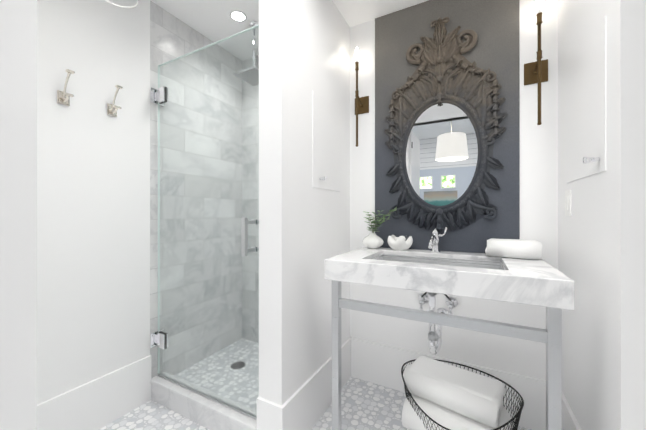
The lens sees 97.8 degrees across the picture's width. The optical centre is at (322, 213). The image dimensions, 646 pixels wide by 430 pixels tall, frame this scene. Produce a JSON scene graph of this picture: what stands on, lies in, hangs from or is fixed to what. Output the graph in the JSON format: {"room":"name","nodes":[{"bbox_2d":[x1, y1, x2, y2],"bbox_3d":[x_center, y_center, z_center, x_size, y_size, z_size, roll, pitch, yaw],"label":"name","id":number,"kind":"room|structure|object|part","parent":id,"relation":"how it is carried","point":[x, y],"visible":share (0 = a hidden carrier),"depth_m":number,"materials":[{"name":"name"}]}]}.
{"room":"bathroom","nodes":[
{"label":"bathroom","id":0,"kind":"room"},
{"bbox_2d":[0,0,36,429],"bbox_3d":[-1.155,-0.085,1.026,0.530,2.470,0.210,0,0,28],"label":"wall","id":1,"kind":"structure","parent":0,"point":[18,214],"depth_m":0.93,"materials":[{"name":"white paint"}]},
{"bbox_2d":[37,0,149,403],"bbox_3d":[-1.543,-0.086,0.989,0.120,2.470,1.780,0,0,28],"label":"wall","id":2,"kind":"structure","parent":0,"point":[93,240],"depth_m":1.48,"materials":[{"name":"white paint"}]},
{"bbox_2d":[57,69,74,105],"bbox_3d":[-1.232,-0.604,1.356,0.084,0.151,0.048,0,0,28],"label":"hook","id":3,"kind":"object","parent":2,"relation":"attached to","point":[63,97],"visible":0.98,"depth_m":1.36,"materials":[{"name":"silver metal"}]},
{"bbox_2d":[37,355,150,429],"bbox_3d":[-1.199,1.015,1.490,0.015,0.270,0.570,0,0,28],"label":"baseboard","id":4,"kind":"structure","parent":2,"relation":"attached to","point":[102,401],"depth_m":1.50,"materials":[{"name":"white paint"}]},
{"bbox_2d":[107,85,122,116],"bbox_3d":[-1.133,-0.614,1.542,0.084,0.151,0.048,0,0,28],"label":"hook","id":5,"kind":"object","parent":2,"relation":"attached to","point":[112,108],"visible":1,"depth_m":1.54,"materials":[{"name":"silver metal"}]},
{"bbox_2d":[150,0,241,377],"bbox_3d":[-0.909,-0.085,2.181,0.120,2.470,0.920,0,0,28],"label":"wall tiles","id":6,"kind":"structure","parent":2,"relation":"attached to","point":[172,37],"depth_m":2.02,"materials":[{"name":"stone"}]},
{"bbox_2d":[158,26,258,415],"bbox_3d":[-0.670,0.044,1.583,0.834,1.948,0.162,0,0,28],"label":"shower door","id":7,"kind":"structure","parent":6,"relation":"attached to","point":[244,234],"depth_m":1.54,"materials":[{"name":"clear glass"}]},
{"bbox_2d":[150,86,167,348],"bbox_3d":[-1.011,0.029,1.765,0.089,1.622,0.090,0,0,28],"label":"shower door hinges","id":8,"kind":"object","parent":7,"relation":"attached to","point":[160,97],"visible":0.83,"depth_m":1.75,"materials":[{"name":"silver metal"}]},
{"bbox_2d":[157,25,258,419],"bbox_3d":[-0.670,0.047,1.583,0.835,1.954,0.014,0,0,28],"label":"shower door edges","id":9,"kind":"object","parent":7,"relation":"attached to","point":[233,407],"visible":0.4,"depth_m":1.74,"materials":[{"name":"clear glass"}]},
{"bbox_3d":[-0.342,0.113,1.409,0.024,0.183,0.162,0,0,28],"label":"handle","id":10,"kind":"part","parent":7,"relation":"part of","materials":[{"name":"silver metal"}]},
{"bbox_2d":[151,0,428,60],"bbox_3d":[0.172,-1.361,0.626,3.550,0.080,2.750,0,0,28],"label":"ceiling","id":11,"kind":"structure","parent":0,"point":[213,20],"depth_m":1.86,"materials":[{"name":"white paint"}]},
{"bbox_2d":[105,0,137,7],"bbox_3d":[-0.833,-1.099,1.133,0.156,0.441,0.156,0,0,28],"label":"shade","id":12,"kind":"object","parent":11,"relation":"hanging from","point":[123,6],"visible":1,"depth_m":1.20,"materials":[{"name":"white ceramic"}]},
{"bbox_2d":[230,10,246,21],"bbox_3d":[-0.567,-1.318,1.887,0.110,0.004,0.110,0,0,28],"label":"recessed light","id":13,"kind":"object","parent":11,"relation":"in","point":[238,16],"visible":1,"depth_m":1.89,"materials":[{"name":"white paint"}]},
{"bbox_2d":[233,21,258,85],"bbox_3d":[-0.480,-1.129,1.965,0.200,0.380,0.200,0,0,28],"label":"shower head","id":14,"kind":"object","parent":11,"relation":"attached to","point":[254,67],"visible":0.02,"depth_m":1.96},
{"bbox_2d":[259,0,349,405],"bbox_3d":[-0.040,-0.085,1.724,0.147,2.470,0.910,0,0,28],"label":"wall","id":15,"kind":"structure","parent":0,"point":[304,224],"depth_m":1.40,"materials":[{"name":"white paint"}]},
{"bbox_2d":[242,55,258,342],"bbox_3d":[-0.291,-0.085,2.299,0.860,2.470,0.130,0,0,28],"label":"wall tile","id":16,"kind":"structure","parent":15,"relation":"attached to","point":[253,192],"depth_m":2.40,"materials":[{"name":"stone"}]},
{"bbox_2d":[273,337,352,429],"bbox_3d":[-0.001,1.015,1.623,0.015,0.270,0.800,0,0,28],"label":"baseboard","id":17,"kind":"structure","parent":15,"relation":"attached to","point":[307,405],"depth_m":1.50,"materials":[{"name":"white paint"}]},
{"bbox_2d":[312,91,339,191],"bbox_3d":[0.028,-0.402,1.693,0.004,0.525,0.360,0,0,28],"label":"medicine cabinet","id":18,"kind":"object","parent":15,"relation":"attached to","point":[326,139],"depth_m":1.66,"materials":[{"name":"white paint"}]},
{"bbox_2d":[99,377,530,429],"bbox_3d":[-1.490,1.177,-1.805,7.400,0.060,8.600,0,0,28],"label":"floor","id":19,"kind":"structure","parent":0,"point":[366,405],"depth_m":1.60,"materials":[{"name":"tile"}]},
{"bbox_2d":[150,372,256,429],"bbox_3d":[-0.672,1.087,1.582,0.860,0.125,0.100,0,0,28],"label":"curb","id":20,"kind":"object","parent":19,"relation":"on","point":[205,412],"visible":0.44,"depth_m":1.55,"materials":[{"name":"stone"}]},
{"bbox_2d":[174,338,258,410],"bbox_3d":[-0.486,1.118,1.931,0.860,0.065,0.702,0,0,28],"label":"shower floor","id":21,"kind":"structure","parent":19,"relation":"on","point":[248,383],"depth_m":1.91,"materials":[{"name":"tile"}]},
{"bbox_2d":[230,362,245,368],"bbox_3d":[-0.605,1.085,2.006,0.104,0.002,0.104,0,0,28],"label":"shower drain","id":22,"kind":"object","parent":21,"relation":"on","point":[238,365],"depth_m":2.00,"materials":[{"name":"silver metal"}]},
{"bbox_2d":[325,227,574,429],"bbox_3d":[0.573,0.615,1.447,0.955,1.070,0.618,0,0,28],"label":"bathroom vanity","id":23,"kind":"object","parent":19,"relation":"on","point":[433,271],"visible":1,"depth_m":1.19,"materials":[{"name":"stone"}]},
{"bbox_2d":[362,207,396,248],"bbox_3d":[0.351,0.095,1.795,0.232,0.268,0.192,0,0,28],"label":"vase","id":24,"kind":"object","parent":23,"relation":"on","point":[372,240],"visible":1,"depth_m":1.79,"materials":[{"name":"white ceramic"}]},
{"bbox_2d":[387,235,412,249],"bbox_3d":[0.488,0.185,1.771,0.148,0.089,0.153,0,0,28],"label":"bowl","id":25,"kind":"object","parent":23,"relation":"on","point":[398,243],"visible":1,"depth_m":1.73,"materials":[{"name":"white ceramic"}]},
{"bbox_2d":[428,227,446,252],"bbox_3d":[0.652,0.155,1.602,0.096,0.149,0.181,0,0,28],"label":"faucet","id":26,"kind":"object","parent":23,"relation":"on","point":[434,240],"depth_m":1.64,"materials":[{"name":"silver metal"}]},
{"bbox_2d":[372,254,504,269],"bbox_3d":[0.560,0.302,1.444,0.623,0.101,0.368,0,0,28],"label":"sink","id":27,"kind":"object","parent":23,"relation":"in","point":[438,259],"depth_m":1.58,"materials":[{"name":"silver stone"}]},
{"bbox_3d":[0.576,0.740,1.452,0.895,0.820,0.590,0,0,28],"label":"frame","id":28,"kind":"part","parent":23,"relation":"part of","materials":[{"name":"silver metal"}]},
{"bbox_2d":[485,238,541,259],"bbox_3d":[0.986,0.184,1.470,0.241,0.087,0.167,0,0,31],"label":"towel","id":29,"kind":"object","parent":23,"relation":"on","point":[518,248],"visible":1,"depth_m":1.41,"materials":[{"name":"white fabric"}]},
{"bbox_2d":[401,356,523,429],"bbox_3d":[0.616,0.955,1.298,0.505,0.388,0.361,0,0,28],"label":"basket","id":30,"kind":"object","parent":19,"relation":"on","point":[444,396],"visible":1,"depth_m":1.25,"materials":[{"name":"black metal"}]},
{"bbox_2d":[350,0,557,379],"bbox_3d":[0.727,-0.085,1.774,1.160,2.470,0.100,0,0,28],"label":"wall","id":31,"kind":"structure","parent":0,"point":[538,185],"depth_m":1.58,"materials":[{"name":"white paint"}]},
{"bbox_2d":[354,47,368,146],"bbox_3d":[0.244,-0.775,1.911,0.104,0.666,0.112,0,0,28],"label":"sconce","id":32,"kind":"object","parent":31,"relation":"attached to","point":[361,105],"visible":1,"depth_m":1.87,"materials":[{"name":"gold metal"}]},
{"bbox_2d":[375,0,519,252],"bbox_3d":[0.711,-0.544,1.723,0.810,1.549,0.008,0,0,28],"label":"wall panel","id":33,"kind":"object","parent":31,"relation":"attached to","point":[493,25],"visible":0.46,"depth_m":1.65,"materials":[{"name":"grey paint"}]},
{"bbox_2d":[384,17,507,231],"bbox_3d":[0.700,-0.533,1.691,0.692,1.301,0.058,0,0,28],"label":"ornate mirror","id":34,"kind":"object","parent":33,"relation":"attached to","point":[444,119],"visible":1,"depth_m":1.68,"materials":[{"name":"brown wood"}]},
{"label":"glass","id":35,"kind":"part","parent":34,"relation":"part of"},
{"bbox_2d":[353,338,545,429],"bbox_3d":[0.700,1.015,1.723,1.160,0.270,0.015,0,0,28],"label":"baseboard","id":36,"kind":"structure","parent":31,"relation":"attached to","point":[380,364],"depth_m":1.78,"materials":[{"name":"white paint"}]},
{"bbox_2d":[524,0,547,124],"bbox_3d":[1.107,-0.775,1.452,0.104,0.666,0.112,0,0,28],"label":"sconce","id":37,"kind":"object","parent":31,"relation":"attached to","point":[536,72],"visible":1,"depth_m":1.42,"materials":[{"name":"gold metal"}]},
{"bbox_2d":[558,0,645,429],"bbox_3d":[1.624,-0.086,0.900,1.245,2.470,0.800,0,0,28],"label":"wall","id":38,"kind":"structure","parent":0,"point":[602,246],"depth_m":0.91,"materials":[{"name":"white paint"}]},
{"bbox_2d":[565,189,570,215],"bbox_3d":[1.124,-0.047,1.294,0.010,0.119,0.075,0,0,28],"label":"switch plate","id":39,"kind":"object","parent":38,"relation":"attached to","point":[567,202],"visible":0.98,"depth_m":1.28,"materials":[{"name":"white plastic"}]},
{"bbox_2d":[562,392,580,429],"bbox_3d":[1.042,1.015,1.147,0.015,0.270,0.660,0,0,28],"label":"baseboard","id":40,"kind":"structure","parent":38,"relation":"attached to","point":[569,422],"depth_m":1.26,"materials":[{"name":"white paint"}]},
{"bbox_2d":[567,16,605,182],"bbox_3d":[1.015,-0.395,1.128,0.047,0.510,0.430,0,0,28],"label":"medicine cabinet","id":41,"kind":"object","parent":38,"relation":"attached to","point":[586,104],"depth_m":1.06,"materials":[{"name":"white paint"}]},
{"bbox_3d":[0.933,-0.185,0.979,0.042,0.021,0.022,0,0,28],"label":"knob on the mounted panel","id":42,"kind":"part","parent":41,"relation":"part of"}
]}

